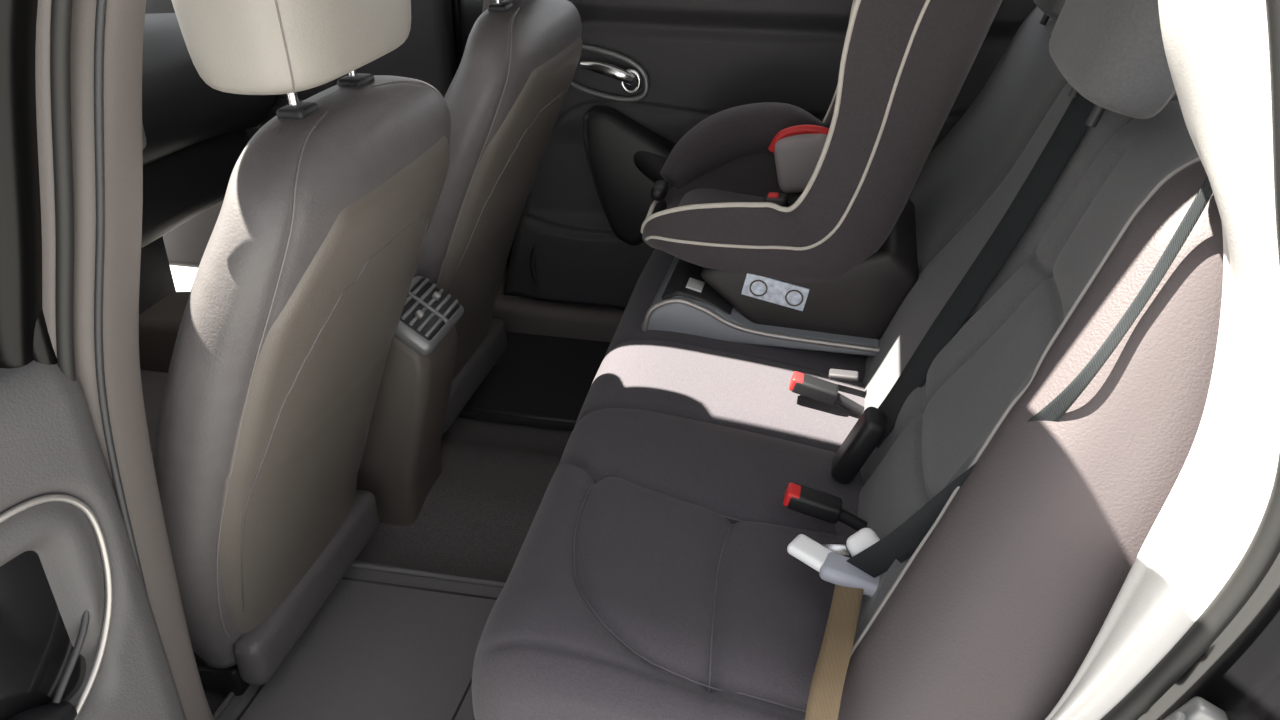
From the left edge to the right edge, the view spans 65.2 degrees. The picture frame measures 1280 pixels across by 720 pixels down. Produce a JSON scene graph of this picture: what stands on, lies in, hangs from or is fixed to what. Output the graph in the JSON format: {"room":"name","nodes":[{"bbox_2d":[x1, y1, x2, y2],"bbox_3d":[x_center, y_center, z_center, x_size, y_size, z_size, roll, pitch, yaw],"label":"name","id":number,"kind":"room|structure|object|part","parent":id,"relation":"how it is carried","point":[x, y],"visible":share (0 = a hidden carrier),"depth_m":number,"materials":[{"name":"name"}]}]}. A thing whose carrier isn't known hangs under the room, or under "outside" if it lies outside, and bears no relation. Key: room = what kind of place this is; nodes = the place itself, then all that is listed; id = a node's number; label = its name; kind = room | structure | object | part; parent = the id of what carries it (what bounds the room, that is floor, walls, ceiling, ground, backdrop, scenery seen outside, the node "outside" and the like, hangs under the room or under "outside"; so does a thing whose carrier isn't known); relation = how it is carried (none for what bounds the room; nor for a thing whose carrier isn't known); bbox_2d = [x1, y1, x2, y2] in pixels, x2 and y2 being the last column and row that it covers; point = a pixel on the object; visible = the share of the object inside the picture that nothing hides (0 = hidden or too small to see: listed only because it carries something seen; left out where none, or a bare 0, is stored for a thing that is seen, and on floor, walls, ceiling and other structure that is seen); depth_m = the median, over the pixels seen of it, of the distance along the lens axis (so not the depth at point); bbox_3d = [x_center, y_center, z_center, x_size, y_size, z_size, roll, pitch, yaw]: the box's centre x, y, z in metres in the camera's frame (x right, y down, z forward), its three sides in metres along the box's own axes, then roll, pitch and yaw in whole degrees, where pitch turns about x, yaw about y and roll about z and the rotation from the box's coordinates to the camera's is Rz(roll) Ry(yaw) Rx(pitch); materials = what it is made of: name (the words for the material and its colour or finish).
{"room":"vehicle interior","nodes":[
{"label":"vehicle interior","id":0,"kind":"room"},
{"bbox_2d":[0,0,41,368],"bbox_3d":[-0.595,0.085,1.061,0.306,1.261,0.105,6,30,11],"label":"door frame","id":1,"kind":"structure","parent":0,"point":[20,205],"depth_m":0.90,"materials":[{"name":"black plastic"}]},
{"bbox_2d":[35,0,56,356],"bbox_3d":[-0.541,0.084,1.076,0.244,1.248,0.071,6,30,11],"label":"flange","id":2,"kind":"object","parent":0,"point":[42,49],"depth_m":0.91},
{"bbox_2d":[70,0,213,719],"bbox_3d":[-0.536,0.064,1.101,0.314,1.260,0.102,3,29,6],"label":"pillar","id":3,"kind":"structure","parent":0,"point":[125,19],"depth_m":1.01,"materials":[{"name":"grey plastic"}]},
{"bbox_2d":[50,0,75,381],"bbox_3d":[-0.522,0.093,1.065,0.228,1.243,0.020,1,29,2],"label":"seal","id":4,"kind":"object","parent":3,"relation":"attached to","point":[61,10],"visible":0.53,"depth_m":0.92,"materials":[{"name":"black rubber"}]},
{"bbox_2d":[0,309,186,719],"bbox_3d":[-0.823,0.279,0.702,0.150,1.269,1.028,14,32,23],"label":"door","id":5,"kind":"structure","parent":3,"relation":"attached to","point":[80,638],"depth_m":1.06,"materials":[{"name":"grey plastic"}]},
{"bbox_3d":[-0.779,0.535,0.845,0.071,0.077,0.671,14,32,23],"label":"armrest","id":6,"kind":"part","parent":5,"relation":"part of","materials":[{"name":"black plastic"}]},
{"bbox_3d":[-0.853,0.511,0.830,0.090,0.740,1.000,14,32,23],"label":"door","id":7,"kind":"part","parent":5,"relation":"part of","materials":[{"name":"black paint"}]},
{"bbox_2d":[94,0,149,601],"bbox_3d":[-0.492,0.089,1.073,0.220,1.242,0.012,1,29,2],"label":"seal lip","id":8,"kind":"object","parent":3,"relation":"attached to","point":[101,5],"visible":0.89,"depth_m":0.97,"materials":[{"name":"black rubber"}]},
{"bbox_2d":[142,123,146,148],"bbox_3d":[-0.511,-0.248,0.982,0.030,0.090,0.030,6,30,11],"label":"guide","id":9,"kind":"object","parent":3,"relation":"attached to","point":[144,142],"visible":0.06,"depth_m":1.00,"materials":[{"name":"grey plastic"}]},
{"bbox_2d":[204,417,571,714],"bbox_3d":[-0.651,0.244,2.063,2.300,0.050,1.540,6,30,11],"label":"floor","id":10,"kind":"structure","parent":0,"point":[476,519],"depth_m":1.95,"materials":[{"name":"carpet"}]},
{"bbox_2d":[139,13,276,313],"bbox_3d":[-1.188,-0.157,2.019,0.665,0.935,1.423,6,30,11],"label":"dashboard","id":11,"kind":"object","parent":10,"relation":"on","point":[196,134],"visible":0.17,"depth_m":2.20,"materials":[{"name":"grey plastic"}]},
{"bbox_3d":[-1.204,-0.240,1.958,0.200,0.220,1.340,6,30,11],"label":"knee panel","id":12,"kind":"part","parent":11,"relation":"part of","materials":[{"name":"grey plastic"}]},
{"bbox_2d":[140,0,450,695],"bbox_3d":[-0.696,-0.097,1.458,0.811,1.214,0.545,6,30,11],"label":"seat","id":13,"kind":"object","parent":10,"relation":"on","point":[259,419],"visible":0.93,"depth_m":1.24,"materials":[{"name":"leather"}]},
{"bbox_2d":[140,370,167,450],"bbox_3d":[-0.818,0.193,1.650,0.500,0.160,0.480,6,30,11],"label":"seat cushion","id":14,"kind":"object","parent":13,"relation":"on","point":[153,382],"depth_m":1.72,"materials":[{"name":"grey leather"}]},
{"bbox_3d":[-0.777,0.440,1.577,0.260,0.090,0.030,6,30,11],"label":"rail leg","id":15,"kind":"part","parent":13,"relation":"part of","materials":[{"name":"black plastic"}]},
{"bbox_3d":[-0.875,0.473,1.620,0.520,0.060,0.035,6,30,11],"label":"seat rail","id":16,"kind":"part","parent":13,"relation":"part of","materials":[{"name":"black plastic"}]},
{"bbox_3d":[-0.409,-0.302,1.182,0.017,0.100,0.013,6,30,11],"label":"headrest post","id":17,"kind":"part","parent":13,"relation":"part of","materials":[{"name":"silver metal"}]},
{"bbox_3d":[-0.431,0.053,1.473,0.268,0.718,0.488,6,30,11],"label":"panel","id":18,"kind":"part","parent":13,"relation":"part of","materials":[{"name":"grey"}]},
{"bbox_3d":[-0.377,-0.373,1.310,0.017,0.100,0.013,6,30,11],"label":"headrest post","id":19,"kind":"part","parent":13,"relation":"part of","materials":[{"name":"silver metal"}]},
{"bbox_2d":[139,276,463,525],"bbox_3d":[-0.646,0.065,1.937,0.622,0.486,0.168,6,30,11],"label":"console","id":20,"kind":"object","parent":10,"relation":"on","point":[400,464],"visible":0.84,"depth_m":1.84,"materials":[{"name":"grey plastic"}]},
{"bbox_2d":[394,276,463,355],"bbox_3d":[-0.391,-0.083,1.790,0.099,0.085,0.168,6,30,11],"label":"vent","id":21,"kind":"object","parent":20,"relation":"attached to","point":[429,316],"depth_m":1.76,"materials":[{"name":"grey plastic"}]},
{"bbox_2d":[213,560,505,719],"bbox_3d":[-0.431,0.511,1.605,0.400,0.023,0.520,6,30,11],"label":"floor mat","id":22,"kind":"object","parent":10,"relation":"on","point":[388,642],"visible":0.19,"depth_m":1.64,"materials":[{"name":"grey carpet"}]},
{"bbox_2d":[413,0,581,432],"bbox_3d":[-0.541,-0.435,2.068,0.811,1.214,0.545,6,30,11],"label":"seat","id":23,"kind":"object","parent":10,"relation":"on","point":[505,97],"visible":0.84,"depth_m":1.84,"materials":[{"name":"leather"}]},
{"bbox_3d":[-0.341,-0.322,2.080,0.397,0.824,0.545,6,30,11],"label":"backrest","id":24,"kind":"part","parent":23,"relation":"part of","materials":[{"name":"leather"}]},
{"bbox_3d":[-0.276,-0.286,2.084,0.268,0.718,0.488,6,30,11],"label":"panel","id":25,"kind":"part","parent":23,"relation":"part of","materials":[{"name":"grey leather"}]},
{"bbox_2d":[458,332,610,430],"bbox_3d":[-0.217,0.040,2.449,0.420,0.026,0.420,6,30,11],"label":"floor mat","id":26,"kind":"object","parent":10,"relation":"on","point":[537,380],"visible":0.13,"depth_m":2.41,"materials":[{"name":"carpet"}]},
{"bbox_2d":[493,296,625,341],"bbox_3d":[-0.050,-0.076,2.611,1.600,0.120,0.080,6,30,11],"label":"trim","id":27,"kind":"structure","parent":10,"relation":"on","point":[519,314],"depth_m":2.60,"materials":[{"name":"grey plastic"}]},
{"bbox_2d":[472,0,1222,719],"bbox_3d":[0.434,-0.104,1.582,1.121,1.126,1.482,6,30,11],"label":"seat","id":28,"kind":"object","parent":10,"relation":"on","point":[653,576],"visible":0.8,"depth_m":1.19,"materials":[{"name":"fabric"}]},
{"bbox_2d":[472,248,867,719],"bbox_3d":[0.159,0.161,1.803,0.556,0.349,1.455,6,30,11],"label":"cushion","id":29,"kind":"object","parent":28,"relation":"on","point":[653,576],"depth_m":1.34,"materials":[{"name":"fabric"}]},
{"bbox_2d":[641,0,1001,355],"bbox_3d":[0.316,-0.456,1.820,0.616,0.766,0.450,6,30,11],"label":"seat","id":30,"kind":"object","parent":28,"relation":"on","point":[784,226],"visible":0.99,"depth_m":1.75,"materials":[{"name":"fabric"}]},
{"bbox_3d":[0.040,-0.340,2.003,0.030,0.030,0.060,6,30,11],"label":"adjuster knob","id":31,"kind":"part","parent":30,"relation":"part of","materials":[{"name":"black plastic"}]},
{"bbox_3d":[0.146,-0.192,2.011,0.130,0.061,0.410,6,30,11],"label":"foot panel","id":32,"kind":"part","parent":30,"relation":"part of","materials":[{"name":"grey plastic"}]},
{"bbox_3d":[0.207,-0.443,2.059,0.333,0.175,0.104,-1,29,-1],"label":"arm","id":33,"kind":"part","parent":30,"relation":"part of","materials":[{"name":"fabric"}]},
{"bbox_3d":[0.215,-0.064,1.805,0.435,0.073,0.010,6,30,11],"label":"foot trim","id":34,"kind":"part","parent":30,"relation":"part of","materials":[{"name":"grey plastic"}]},
{"bbox_3d":[0.320,-0.433,1.963,0.135,0.059,0.018,6,30,11],"label":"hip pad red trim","id":35,"kind":"part","parent":30,"relation":"part of","materials":[{"name":"red fabric"}]},
{"bbox_2d":[783,483,866,530],"bbox_3d":[0.261,0.209,1.385,0.126,0.065,0.036,6,30,11],"label":"buckle","id":36,"kind":"object","parent":28,"relation":"on","point":[800,498],"visible":0.96,"depth_m":1.37,"materials":[{"name":"black plastic"}]},
{"bbox_2d":[789,371,864,415],"bbox_3d":[0.310,0.058,1.657,0.126,0.065,0.036,6,30,11],"label":"buckle","id":37,"kind":"object","parent":28,"relation":"on","point":[803,384],"visible":1,"depth_m":1.65,"materials":[{"name":"black plastic"}]},
{"bbox_2d":[829,369,858,380],"bbox_3d":[0.350,0.026,1.717,0.050,0.010,0.024,6,30,11],"label":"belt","id":38,"kind":"object","parent":28,"relation":"on","point":[839,374],"visible":1,"depth_m":1.71,"materials":[{"name":"grey metal"}]},
{"bbox_2d":[831,94,1094,483],"bbox_3d":[0.487,-0.122,1.409,0.426,0.621,0.087,-9,30,-15],"label":"belt","id":39,"kind":"object","parent":28,"relation":"on","point":[874,425],"visible":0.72,"depth_m":1.43,"materials":[{"name":"black fabric"}]},
{"bbox_3d":[0.662,-0.085,1.535,0.654,0.737,1.481,6,30,11],"label":"backrest","id":40,"kind":"part","parent":28,"relation":"part of","materials":[{"name":"fabric"}]},
{"bbox_3d":[0.755,-0.644,1.846,0.027,0.051,0.013,6,30,11],"label":"headrest post","id":41,"kind":"part","parent":28,"relation":"part of","materials":[{"name":"grey plastic"}]},
{"bbox_3d":[0.582,-0.370,1.316,0.027,0.051,0.013,6,30,11],"label":"headrest post","id":42,"kind":"part","parent":28,"relation":"part of","materials":[{"name":"grey plastic"}]},
{"bbox_3d":[0.551,-0.304,1.197,0.027,0.051,0.013,6,30,11],"label":"headrest post","id":43,"kind":"part","parent":28,"relation":"part of","materials":[{"name":"grey plastic"}]},
{"bbox_2d":[482,0,506,296],"bbox_3d":[-0.318,-0.650,2.386,0.381,1.272,0.092,11,31,19],"label":"trim","id":44,"kind":"structure","parent":0,"point":[486,3],"depth_m":2.63,"materials":[{"name":"grey"}]},
{"bbox_2d":[145,0,461,267],"bbox_3d":[-0.918,-0.751,2.513,1.200,1.235,0.205,6,30,11],"label":"door","id":45,"kind":"structure","parent":44,"relation":"attached to","point":[430,54],"depth_m":2.42,"materials":[{"name":"grey"}]},
{"bbox_3d":[-0.882,-0.616,2.511,0.600,0.070,0.090,6,30,11],"label":"armrest","id":46,"kind":"part","parent":45,"relation":"part of","materials":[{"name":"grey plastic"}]},
{"bbox_3d":[-0.903,-0.613,2.671,1.200,0.840,0.060,6,30,11],"label":"door","id":47,"kind":"part","parent":45,"relation":"part of","materials":[{"name":"black paint"}]},
{"bbox_2d":[457,0,1036,307],"bbox_3d":[0.273,-0.616,2.258,1.470,1.225,0.252,6,30,11],"label":"door","id":48,"kind":"structure","parent":44,"relation":"attached to","point":[647,72],"depth_m":2.28,"materials":[{"name":"grey plastic"}]},
{"bbox_3d":[0.265,-0.495,2.417,1.420,0.860,0.100,6,30,11],"label":"door","id":49,"kind":"part","parent":48,"relation":"part of","materials":[{"name":"black paint"}]},
{"bbox_3d":[-0.074,-0.650,2.264,0.127,0.052,0.030,6,30,11],"label":"handle lever","id":50,"kind":"part","parent":48,"relation":"part of","materials":[{"name":"silver metal"}]},
{"bbox_3d":[0.011,-0.433,2.378,0.280,0.327,0.095,6,30,11],"label":"armrest pull","id":51,"kind":"part","parent":48,"relation":"part of","materials":[{"name":"black plastic"}]},
{"bbox_3d":[0.369,-0.413,2.261,0.826,0.127,0.107,6,30,11],"label":"armrest","id":52,"kind":"part","parent":48,"relation":"part of","materials":[{"name":"black plastic"}]},
{"bbox_2d":[1138,553,1279,719],"bbox_3d":[0.572,0.211,0.813,0.664,1.470,0.132,6,30,11],"label":"door frame","id":53,"kind":"structure","parent":0,"point":[1238,674],"depth_m":0.90,"materials":[{"name":"white paint"}]},
{"bbox_2d":[1045,0,1279,719],"bbox_3d":[0.455,0.085,1.001,0.394,1.122,0.284,6,30,11],"label":"pillar cover","id":54,"kind":"structure","parent":53,"relation":"attached to","point":[1217,51],"depth_m":0.84,"materials":[{"name":"grey plastic"}]},
{"bbox_2d":[787,176,1212,719],"bbox_3d":[0.336,0.106,1.018,0.358,0.635,0.315,6,30,11],"label":"belt","id":55,"kind":"object","parent":54,"relation":"attached to","point":[857,576],"visible":0.84,"depth_m":1.12,"materials":[{"name":"black fabric"}]},
{"bbox_3d":[0.237,0.243,1.281,0.060,0.009,0.022,-2,29,-4],"label":"tongue blade","id":56,"kind":"part","parent":55,"relation":"part of","materials":[{"name":"silver metal"}]},
{"bbox_2d":[1100,0,1279,719],"bbox_3d":[0.392,0.152,0.883,0.312,1.147,0.022,6,30,11],"label":"seal","id":57,"kind":"object","parent":53,"relation":"attached to","point":[1263,550],"visible":1,"depth_m":0.87,"materials":[{"name":"black rubber"}]},
{"bbox_2d":[1163,697,1227,719],"bbox_3d":[0.504,0.334,0.912,0.053,0.061,0.020,6,30,11],"label":"latch plate","id":58,"kind":"object","parent":53,"relation":"attached to","point":[1197,708],"visible":1,"depth_m":0.90,"materials":[{"name":"silver metal"}]},
{"bbox_2d":[1173,712,1185,719],"bbox_3d":[0.483,0.347,0.894,0.030,0.046,0.046,6,30,11],"label":"latch striker","id":59,"kind":"object","parent":58,"relation":"attached to","point":[1177,715],"depth_m":0.90,"materials":[{"name":"silver metal"}]},
{"label":"outside","id":60,"kind":"structure","parent":0,"visible":0},
{"bbox_2d":[170,265,197,291],"bbox_3d":[0.233,0.964,1.477,30.000,0.040,30.000,6,30,11],"label":"ground","id":61,"kind":"structure","parent":60,"point":[183,277],"depth_m":3.73,"materials":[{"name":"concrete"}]}
]}

